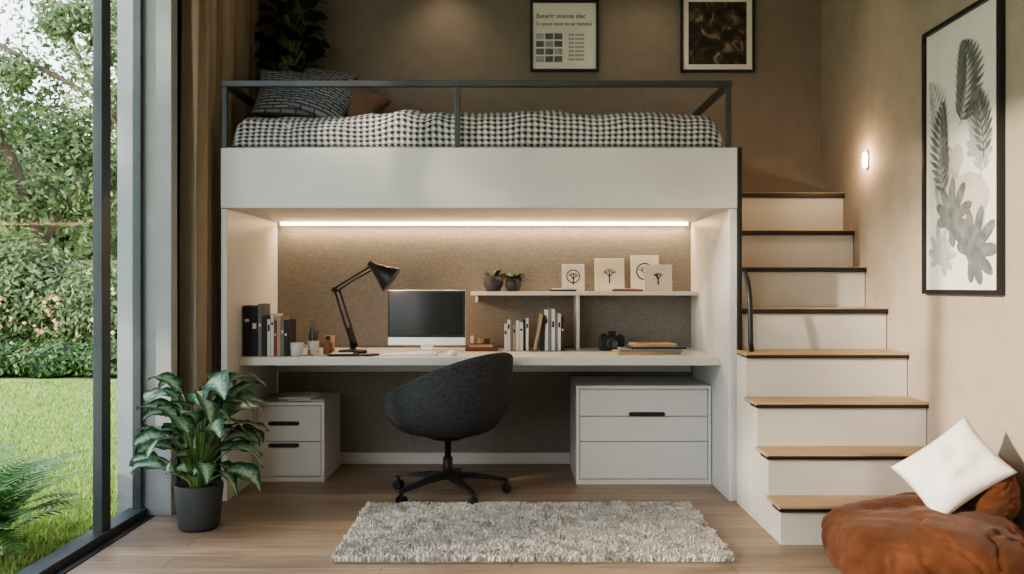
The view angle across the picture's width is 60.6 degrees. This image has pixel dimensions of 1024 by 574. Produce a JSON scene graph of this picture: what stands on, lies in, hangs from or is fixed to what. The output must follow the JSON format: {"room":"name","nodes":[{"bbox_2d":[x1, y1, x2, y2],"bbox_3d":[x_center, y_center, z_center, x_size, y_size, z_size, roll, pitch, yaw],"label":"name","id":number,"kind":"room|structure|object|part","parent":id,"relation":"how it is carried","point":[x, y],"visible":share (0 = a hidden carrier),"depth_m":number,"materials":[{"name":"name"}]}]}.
{"room":"bedroom","nodes":[
{"label":"bedroom","id":0,"kind":"room"},
{"bbox_2d":[117,0,181,514],"bbox_3d":[-2.005,-0.525,5.295,0.120,3.450,1.410,0,0,0],"label":"wall","id":1,"kind":"structure","parent":0,"point":[124,7],"depth_m":4.59,"materials":[{"name":"grey paint"}]},
{"bbox_2d":[15,0,146,573],"bbox_3d":[-1.958,-0.525,1.495,0.095,3.450,6.190,0,0,0],"label":"frame","id":2,"kind":"object","parent":1,"relation":"attached to","point":[105,527],"visible":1,"depth_m":4.16,"materials":[{"name":"grey metal"}]},
{"bbox_2d":[54,515,154,573],"bbox_3d":[-1.889,1.197,1.495,0.039,0.006,6.190,0,0,0],"label":"trim","id":3,"kind":"structure","parent":1,"relation":"attached to","point":[135,525],"depth_m":4.05,"materials":[{"name":"black metal"}]},
{"bbox_2d":[143,0,176,515],"bbox_3d":[-1.865,-0.525,4.638,0.160,3.448,0.085,0,0,0],"label":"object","id":4,"kind":"structure","parent":1,"relation":"attached to","point":[159,16],"depth_m":4.59,"materials":[{"name":"grey paint"}]},
{"bbox_2d":[66,464,841,573],"bbox_3d":[0.086,1.250,2.210,4.302,0.100,7.820,0,0,0],"label":"floor","id":5,"kind":"structure","parent":0,"point":[282,527],"depth_m":4.29,"materials":[{"name":"brown wood"}]},
{"bbox_2d":[129,370,268,532],"bbox_3d":[-1.553,0.801,4.374,0.670,0.796,0.714,0,0,-18],"label":"potted plant","id":6,"kind":"object","parent":5,"relation":"on","point":[198,498],"visible":1,"depth_m":4.29,"materials":[{"name":"plant"}]},
{"bbox_2d":[174,479,223,532],"bbox_3d":[-1.560,1.089,4.370,0.236,0.221,0.236,0,0,0],"label":"pot","id":7,"kind":"object","parent":6,"relation":"attached to","point":[198,504],"depth_m":4.28,"materials":[{"name":"grey ceramic"}]},
{"bbox_2d":[254,393,339,481],"bbox_3d":[-1.373,0.955,5.647,0.437,0.490,0.506,0,0,0],"label":"base cabinet","id":8,"kind":"object","parent":5,"relation":"on","point":[302,440],"visible":0.8,"depth_m":5.40,"materials":[{"name":"white paint"}]},
{"bbox_3d":[-1.405,0.975,5.399,0.190,0.024,0.010,0,0,0],"label":"handle","id":9,"kind":"part","parent":8,"relation":"part of","materials":[{"name":"black metal"}]},
{"bbox_3d":[-1.405,0.840,5.399,0.190,0.024,0.010,0,0,0],"label":"handle","id":10,"kind":"part","parent":8,"relation":"part of","materials":[{"name":"black metal"}]},
{"bbox_3d":[-1.373,0.843,5.413,0.391,0.217,0.022,0,0,0],"label":"drawer","id":11,"kind":"part","parent":8,"relation":"part of","materials":[{"name":"white paint"}]},
{"bbox_3d":[-1.373,1.060,5.413,0.391,0.211,0.022,0,0,0],"label":"drawer","id":12,"kind":"part","parent":8,"relation":"part of","materials":[{"name":"white paint"}]},
{"bbox_2d":[278,391,324,400],"bbox_3d":[-1.345,0.699,5.619,0.282,0.021,0.331,0,0,-11],"label":"paper stack","id":13,"kind":"object","parent":8,"relation":"on","point":[291,396],"visible":1,"depth_m":5.53,"materials":[{"name":"grey paper"}]},
{"bbox_2d":[384,352,512,504],"bbox_3d":[-0.382,0.781,5.046,0.797,0.835,0.699,0,0,38],"label":"office chair","id":14,"kind":"object","parent":5,"relation":"on","point":[460,400],"visible":0.99,"depth_m":4.78,"materials":[{"name":"grey fabric"}]},
{"bbox_3d":[-0.370,0.858,5.060,0.260,0.035,0.260,0,0,38],"label":"seat plate","id":15,"kind":"part","parent":14,"relation":"part of","materials":[{"name":"black metal"}]},
{"bbox_2d":[221,61,741,500],"bbox_3d":[-0.173,-0.137,5.440,2.914,2.674,1.090,0,0,0],"label":"bed","id":16,"kind":"object","parent":5,"relation":"on","point":[322,187],"visible":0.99,"depth_m":5.28,"materials":[{"name":"white paint"}]},
{"bbox_3d":[-1.613,0.380,5.447,0.035,1.640,1.075,0,0,0],"label":"panel","id":17,"kind":"part","parent":16,"relation":"part of","materials":[{"name":"white paint"}]},
{"bbox_2d":[254,0,330,79],"bbox_3d":[-1.431,-1.399,5.695,0.480,1.231,0.320,0,0,0],"label":"rubber plant","id":18,"kind":"object","parent":16,"relation":"on","point":[314,50],"visible":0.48,"depth_m":5.73,"materials":[{"name":"green plant"}]},
{"bbox_2d":[249,69,346,117],"bbox_3d":[-1.300,-1.170,5.358,0.562,0.364,0.250,0,0,-8],"label":"patterned pillow","id":19,"kind":"object","parent":16,"relation":"on","point":[271,102],"depth_m":5.24,"materials":[{"name":"fabric"}]},
{"bbox_2d":[276,61,359,79],"bbox_3d":[-1.300,-1.240,5.620,0.628,0.469,0.233,0,0,0],"label":"patterned pillow","id":20,"kind":"object","parent":16,"relation":"on","point":[281,66],"depth_m":5.65,"materials":[{"name":"fabric"}]},
{"bbox_2d":[287,75,359,116],"bbox_3d":[-1.130,-1.130,5.300,0.421,0.354,0.200,0,0,6],"label":"patterned pillow","id":21,"kind":"object","parent":16,"relation":"on","point":[301,102],"depth_m":5.25,"materials":[{"name":"fabric"}]},
{"bbox_2d":[345,88,391,116],"bbox_3d":[-0.980,-1.120,5.380,0.445,0.340,0.225,0,0,13],"label":"pillow","id":22,"kind":"object","parent":16,"relation":"on","point":[358,101],"depth_m":5.31,"materials":[{"name":"fabric"}]},
{"bbox_3d":[-0.197,-0.968,5.430,2.857,0.375,1.060,0,0,0],"label":"guard rail","id":23,"kind":"part","parent":16,"relation":"part of","materials":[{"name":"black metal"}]},
{"bbox_2d":[232,110,721,146],"bbox_3d":[-0.197,-0.923,5.430,2.767,0.262,0.968,0,0,0],"label":"duvet","id":24,"kind":"object","parent":16,"relation":"on","point":[292,128],"depth_m":4.96,"materials":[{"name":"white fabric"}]},
{"bbox_3d":[-0.189,-0.856,5.438,2.722,0.148,0.925,0,0,0],"label":"mattress","id":25,"kind":"part","parent":16,"relation":"part of","materials":[{"name":"white fabric"}]},
{"bbox_2d":[240,348,719,371],"bbox_3d":[-0.189,0.490,5.537,2.810,0.160,0.814,0,0,0],"label":"built-in desk","id":26,"kind":"object","parent":16,"relation":"attached to","point":[570,359],"visible":0.73,"depth_m":5.17,"materials":[{"name":"white paint"}]},
{"bbox_2d":[243,303,295,355],"bbox_3d":[-1.457,0.255,5.287,0.262,0.309,0.216,0,0,0],"label":"books","id":27,"kind":"object","parent":26,"relation":"on","point":[265,333],"visible":0.99,"depth_m":5.18,"materials":[{"name":"paper"}]},
{"bbox_2d":[290,342,308,355],"bbox_3d":[-1.265,0.369,5.206,0.098,0.079,0.076,0,0,-31],"label":"coffee mug","id":28,"kind":"object","parent":26,"relation":"on","point":[296,347],"visible":1,"depth_m":5.17,"materials":[{"name":"ceramic"}]},
{"bbox_2d":[308,327,318,354],"bbox_3d":[-1.200,0.324,5.300,0.068,0.169,0.068,0,0,0],"label":"pen cup","id":29,"kind":"object","parent":26,"relation":"on","point":[313,345],"visible":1,"depth_m":5.28,"materials":[{"name":"ceramic"}]},
{"bbox_2d":[308,320,317,340],"bbox_3d":[-1.260,0.309,5.550,0.064,0.199,0.064,0,0,0],"label":"pens","id":30,"kind":"object","parent":29,"relation":"in","point":[312,321],"visible":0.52,"depth_m":5.54},
{"bbox_2d":[323,336,331,353],"bbox_3d":[-1.130,0.355,5.380,0.054,0.108,0.054,0,0,0],"label":"ink bottle","id":31,"kind":"object","parent":26,"relation":"on","point":[327,346],"visible":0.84,"depth_m":5.36,"materials":[{"name":"orange glass"}]},
{"bbox_2d":[326,335,334,350],"bbox_3d":[-1.160,0.359,5.600,0.056,0.099,0.056,0,0,0],"label":"tin","id":32,"kind":"object","parent":26,"relation":"on","point":[332,337],"visible":0.47,"depth_m":5.58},
{"bbox_2d":[327,352,358,356],"bbox_3d":[-1.010,0.402,5.240,0.180,0.015,0.120,0,0,-17],"label":"notebook","id":33,"kind":"object","parent":26,"relation":"on","point":[337,353],"visible":1,"depth_m":5.20,"materials":[{"name":"paper"}]},
{"bbox_2d":[331,261,400,353],"bbox_3d":[-0.908,0.122,5.450,0.430,0.573,0.180,0,0,0],"label":"desk lamp","id":34,"kind":"object","parent":26,"relation":"on","point":[385,275],"visible":0.89,"depth_m":5.43,"materials":[{"name":"black metal"}]},
{"bbox_3d":[-1.035,0.193,5.450,0.153,0.379,0.034,0,0,0],"label":"arm","id":35,"kind":"part","parent":34,"relation":"part of","materials":[{"name":"black metal"}]},
{"bbox_3d":[-0.998,-0.045,5.449,0.252,0.171,0.029,0,0,0],"label":"arm","id":36,"kind":"part","parent":34,"relation":"part of","materials":[{"name":"black metal"}]},
{"bbox_3d":[-0.797,-0.068,5.450,0.207,0.192,0.175,0,0,0],"label":"lamp shade","id":37,"kind":"part","parent":34,"relation":"part of","materials":[{"name":"black metal"}]},
{"bbox_2d":[359,353,379,355],"bbox_3d":[-0.845,0.405,5.245,0.070,0.008,0.130,0,0,34],"label":"smartphone","id":38,"kind":"object","parent":26,"relation":"on","point":[370,354],"visible":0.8,"depth_m":5.21,"materials":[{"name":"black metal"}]},
{"bbox_2d":[379,352,437,355],"bbox_3d":[-0.620,0.402,5.270,0.340,0.015,0.120,0,0,0],"label":"keyboard","id":39,"kind":"object","parent":26,"relation":"on","point":[382,353],"visible":1,"depth_m":5.21,"materials":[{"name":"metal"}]},
{"bbox_2d":[388,290,465,352],"bbox_3d":[-0.534,0.214,5.515,0.490,0.389,0.170,0,0,3],"label":"computer monitor","id":40,"kind":"object","parent":26,"relation":"on","point":[425,318],"visible":0.98,"depth_m":5.48,"materials":[{"name":"metal"}]},
{"bbox_2d":[447,350,456,355],"bbox_3d":[-0.360,0.395,5.250,0.060,0.029,0.100,0,0,0],"label":"computer mouse","id":41,"kind":"object","parent":26,"relation":"on","point":[449,353],"visible":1,"depth_m":5.21,"materials":[{"name":"plastic"}]},
{"bbox_2d":[465,335,497,350],"bbox_3d":[-0.195,0.359,5.670,0.210,0.099,0.140,0,0,0],"label":"desk organizer","id":42,"kind":"object","parent":26,"relation":"on","point":[472,346],"visible":1,"depth_m":5.61,"materials":[{"name":"brown wood"}]},
{"bbox_2d":[504,307,563,350],"bbox_3d":[0.141,0.270,5.703,0.382,0.279,0.167,0,0,0],"label":"books","id":43,"kind":"object","parent":26,"relation":"on","point":[552,333],"visible":1,"depth_m":5.62,"materials":[{"name":"paper"}]},
{"bbox_2d":[471,291,697,348],"bbox_3d":[0.472,0.220,5.842,1.485,0.379,0.244,0,0,0],"label":"wall shelf","id":44,"kind":"object","parent":26,"relation":"on","point":[576,294],"visible":1,"depth_m":5.72,"materials":[{"name":"white wood"}]},
{"bbox_2d":[481,270,503,290],"bbox_3d":[-0.122,-0.044,5.834,0.180,0.146,0.184,0,0,0],"label":"potted succulent","id":45,"kind":"object","parent":44,"relation":"on","point":[494,282],"visible":1,"depth_m":5.78,"materials":[{"name":"grey ceramic"}]},
{"bbox_2d":[483,276,502,290],"bbox_3d":[-0.125,-0.021,5.830,0.132,0.099,0.132,0,0,0],"label":"pot","id":46,"kind":"object","parent":45,"relation":"attached to","point":[491,283],"depth_m":5.78,"materials":[{"name":"grey ceramic"}]},
{"bbox_2d":[503,272,525,290],"bbox_3d":[0.003,-0.037,5.834,0.178,0.132,0.182,0,0,0],"label":"potted succulent","id":47,"kind":"object","parent":44,"relation":"on","point":[512,283],"visible":0.98,"depth_m":5.79,"materials":[{"name":"grey ceramic"}]},
{"bbox_2d":[505,279,521,290],"bbox_3d":[0.010,-0.013,5.830,0.112,0.084,0.112,0,0,0],"label":"pot","id":48,"kind":"object","parent":47,"relation":"attached to","point":[510,284],"depth_m":5.79,"materials":[{"name":"grey ceramic"}]},
{"bbox_2d":[562,264,584,290],"bbox_3d":[0.410,-0.062,5.879,0.150,0.182,0.037,0,0,0],"label":"picture card","id":49,"kind":"object","parent":44,"relation":"on","point":[572,274],"visible":0.99,"depth_m":5.87,"materials":[{"name":"paper"}]},
{"bbox_2d":[566,270,579,284],"bbox_3d":[0.410,-0.067,5.872,0.093,0.101,0.016,0,0,0],"label":"print","id":50,"kind":"object","parent":49,"relation":"attached to","point":[572,276],"depth_m":5.87},
{"bbox_2d":[550,288,642,290],"bbox_3d":[0.555,0.018,5.785,0.610,0.023,0.090,0,0,0],"label":"book stack","id":51,"kind":"object","parent":44,"relation":"on","point":[552,289],"visible":1,"depth_m":5.74,"materials":[{"name":"brown paper"}]},
{"bbox_2d":[594,258,624,290],"bbox_3d":[0.655,-0.082,5.899,0.200,0.222,0.038,0,0,0],"label":"picture card","id":52,"kind":"object","parent":44,"relation":"on","point":[608,272],"visible":0.97,"depth_m":5.89,"materials":[{"name":"beige paper"}]},
{"bbox_2d":[630,255,658,290],"bbox_3d":[0.895,-0.093,5.916,0.190,0.243,0.031,0,0,0],"label":"picture card","id":53,"kind":"object","parent":44,"relation":"on","point":[637,262],"visible":0.53,"depth_m":5.91,"materials":[{"name":"paper"}]},
{"bbox_2d":[636,263,649,279],"bbox_3d":[0.895,-0.097,5.908,0.118,0.132,0.012,0,0,0],"label":"print","id":54,"kind":"object","parent":53,"relation":"attached to","point":[639,266],"depth_m":5.91},
{"bbox_2d":[644,265,671,290],"bbox_3d":[0.968,-0.060,5.815,0.185,0.178,0.029,0,0,0],"label":"picture card","id":55,"kind":"object","parent":44,"relation":"on","point":[656,277],"visible":1,"depth_m":5.81,"materials":[{"name":"beige paper"}]},
{"bbox_2d":[599,331,624,349],"bbox_3d":[0.645,0.347,5.655,0.160,0.124,0.090,0,0,0],"label":"vintage camera","id":56,"kind":"object","parent":26,"relation":"on","point":[609,342],"visible":0.98,"depth_m":5.64,"materials":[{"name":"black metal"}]},
{"bbox_2d":[612,342,685,354],"bbox_3d":[0.849,0.379,5.440,0.430,0.061,0.262,0,0,0],"label":"trays","id":57,"kind":"object","parent":26,"relation":"on","point":[632,347],"visible":1,"depth_m":5.34,"materials":[{"name":"beige wood"}]},
{"bbox_2d":[636,341,664,343],"bbox_3d":[0.861,0.344,5.439,0.233,0.007,0.010,0,0,-31],"label":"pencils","id":58,"kind":"object","parent":57,"relation":"on","point":[659,341],"visible":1,"depth_m":5.43,"materials":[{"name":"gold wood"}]},
{"bbox_3d":[1.240,0.380,5.447,0.045,1.640,1.075,0,0,0],"label":"panel","id":59,"kind":"part","parent":16,"relation":"part of","materials":[{"name":"white paint"}]},
{"bbox_3d":[1.274,0.210,4.915,0.021,1.980,0.040,0,0,0],"label":"post","id":60,"kind":"part","parent":16,"relation":"part of","materials":[{"name":"white wood"}]},
{"bbox_2d":[330,500,734,562],"bbox_3d":[0.094,1.179,4.290,1.790,0.041,1.030,0,0,0],"label":"shag rug","id":61,"kind":"object","parent":5,"relation":"on","point":[402,532],"visible":1,"depth_m":4.17,"materials":[{"name":"white carpet"}]},
{"bbox_2d":[570,376,710,483],"bbox_3d":[0.801,0.900,5.612,0.822,0.600,0.576,0,0,0],"label":"base cabinet","id":62,"kind":"object","parent":5,"relation":"on","point":[624,429],"visible":1,"depth_m":5.33,"materials":[{"name":"white paint"}]},
{"bbox_3d":[0.801,0.704,5.343,0.776,0.160,0.022,0,0,0],"label":"drawer","id":63,"kind":"part","parent":62,"relation":"part of","materials":[{"name":"white paint"}]},
{"bbox_3d":[0.801,0.863,5.343,0.776,0.150,0.022,0,0,0],"label":"drawer","id":64,"kind":"part","parent":62,"relation":"part of","materials":[{"name":"white paint"}]},
{"bbox_3d":[0.801,1.054,5.343,0.776,0.224,0.022,0,0,0],"label":"drawer","id":65,"kind":"part","parent":62,"relation":"part of","materials":[{"name":"white paint"}]},
{"bbox_3d":[0.820,0.772,5.329,0.220,0.024,0.010,0,0,0],"label":"handle","id":66,"kind":"part","parent":62,"relation":"part of","materials":[{"name":"black metal"}]},
{"bbox_2d":[737,193,928,544],"bbox_3d":[1.677,0.300,5.024,0.874,1.800,1.932,0,0,0],"label":"staircase","id":67,"kind":"structure","parent":5,"relation":"on","point":[825,413],"depth_m":4.69,"materials":[{"name":"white wood"}]},
{"bbox_3d":[1.288,0.128,4.784,0.032,0.442,0.156,0,0,0],"label":"handrail","id":68,"kind":"part","parent":67,"relation":"part of","materials":[{"name":"black metal"}]},
{"bbox_2d":[821,457,1023,573],"bbox_3d":[1.706,0.942,3.597,0.817,0.510,0.831,0,0,0],"label":"bean bag","id":69,"kind":"object","parent":5,"relation":"on","point":[893,534],"visible":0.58,"depth_m":3.39,"materials":[{"name":"orange fabric"}]},
{"bbox_2d":[891,415,1017,513],"bbox_3d":[1.795,0.745,3.580,0.456,0.426,0.190,0,0,18],"label":"pillow","id":70,"kind":"object","parent":69,"relation":"on","point":[957,466],"visible":0.98,"depth_m":3.53,"materials":[{"name":"white fabric"}]},
{"bbox_2d":[259,0,820,192],"bbox_3d":[0.086,-0.525,6.060,4.302,3.450,0.120,0,0,0],"label":"wall","id":71,"kind":"structure","parent":0,"point":[776,108],"depth_m":6.00,"materials":[{"name":"beige paint"}]},
{"bbox_2d":[530,0,598,71],"bbox_3d":[0.357,-1.712,5.984,0.465,0.485,0.029,0,0,0],"label":"poster","id":72,"kind":"object","parent":71,"relation":"attached to","point":[564,34],"visible":1,"depth_m":5.99,"materials":[{"name":"beige paper"}]},
{"bbox_2d":[680,0,754,72],"bbox_3d":[1.403,-1.732,5.984,0.505,0.535,0.029,0,0,0],"label":"framed painting","id":73,"kind":"object","parent":71,"relation":"attached to","point":[717,36],"visible":1,"depth_m":5.98,"materials":[{"name":"black paper"}]},
{"bbox_2d":[821,0,1023,532],"bbox_3d":[2.177,-0.525,2.200,0.120,3.450,7.600,0,0,0],"label":"wall","id":74,"kind":"structure","parent":0,"point":[966,352],"depth_m":4.62,"materials":[{"name":"beige paint"}]},
{"bbox_2d":[862,151,868,168],"bbox_3d":[2.102,-0.756,5.220,0.030,0.110,0.048,0,0,0],"label":"wall sconce","id":75,"kind":"object","parent":74,"relation":"attached to","point":[865,158],"visible":1,"depth_m":5.20,"materials":[{"name":"ceramic"}]},
{"bbox_2d":[862,152,866,167],"bbox_3d":[2.101,-0.756,5.220,0.028,0.100,0.046,0,0,0],"label":"diffuser","id":76,"kind":"object","parent":75,"relation":"attached to","point":[864,158],"depth_m":5.20,"materials":[{"name":"white plastic"}]},
{"bbox_2d":[922,0,1004,294],"bbox_3d":[2.102,-0.625,4.115,0.029,1.320,0.710,0,0,0],"label":"framed botanical print","id":77,"kind":"object","parent":74,"relation":"attached to","point":[963,56],"visible":1,"depth_m":4.07,"materials":[{"name":"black paper"}]},
{"bbox_3d":[0.086,-2.310,2.210,4.302,0.120,7.820,0,0,0],"label":"ceiling","id":78,"kind":"structure","parent":0,"visible":0},
{"bbox_2d":[179,0,258,481],"bbox_3d":[-1.765,-0.540,5.345,0.150,3.420,1.290,0,0,0],"label":"window curtain","id":79,"kind":"object","parent":78,"relation":"hanging from","point":[218,43],"visible":0.48,"depth_m":4.88,"materials":[{"name":"brown fabric"}]},
{"label":"outside","id":80,"kind":"structure","parent":0,"visible":0},
{"bbox_2d":[0,374,116,566],"bbox_3d":[-31.038,1.355,22.500,57.925,0.190,75.000,0,0,0],"label":"lawn","id":81,"kind":"structure","parent":80,"point":[17,377],"depth_m":10.94,"materials":[{"name":"green plant"}]},
{"bbox_2d":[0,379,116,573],"bbox_3d":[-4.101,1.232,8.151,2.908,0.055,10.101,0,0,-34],"label":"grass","id":82,"kind":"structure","parent":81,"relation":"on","point":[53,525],"depth_m":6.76,"materials":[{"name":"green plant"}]},
{"bbox_2d":[0,442,91,555],"bbox_3d":[-2.551,0.971,4.057,1.056,0.427,1.351,0,0,0],"label":"fern","id":83,"kind":"object","parent":82,"relation":"on","point":[11,494],"visible":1,"depth_m":4.09,"materials":[{"name":"green plant"}]},
{"bbox_2d":[0,19,116,263],"bbox_3d":[-8.412,-1.890,16.362,7.711,6.313,3.637,0,0,0],"label":"tree","id":84,"kind":"object","parent":81,"relation":"on","point":[55,200],"visible":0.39,"depth_m":16.29,"materials":[{"name":"green plant"}]},
{"bbox_2d":[0,227,116,351],"bbox_3d":[-7.341,0.110,13.788,7.436,2.297,1.881,0,0,0],"label":"flowering shrub","id":85,"kind":"object","parent":81,"relation":"on","point":[36,299],"visible":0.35,"depth_m":13.40,"materials":[{"name":"green plant"}]},
{"bbox_2d":[0,0,116,166],"bbox_3d":[-6.743,-2.838,15.022,5.826,8.212,3.300,0,0,0],"label":"tree","id":86,"kind":"object","parent":81,"relation":"on","point":[55,25],"visible":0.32,"depth_m":14.99,"materials":[{"name":"green plant"}]},
{"bbox_2d":[0,335,116,377],"bbox_3d":[-5.985,0.963,12.319,8.579,0.591,1.008,0,0,0],"label":"hedge","id":87,"kind":"object","parent":81,"relation":"on","point":[61,359],"visible":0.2,"depth_m":12.08,"materials":[{"name":"green plant"}]},
{"bbox_2d":[0,90,116,262],"bbox_3d":[-12.376,-2.986,26.269,20.218,8.540,4.967,0,0,-10],"label":"tree","id":88,"kind":"object","parent":81,"relation":"on","point":[57,239],"visible":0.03,"depth_m":24.57,"materials":[{"name":"green plant"}]},
{"bbox_2d":[53,260,116,273],"bbox_3d":[-7.900,0.354,18.040,10.200,1.808,0.080,0,0,0],"label":"fence","id":89,"kind":"object","parent":81,"relation":"on","point":[68,261],"visible":0.02,"depth_m":18.00,"materials":[{"name":"wood"}]}
]}

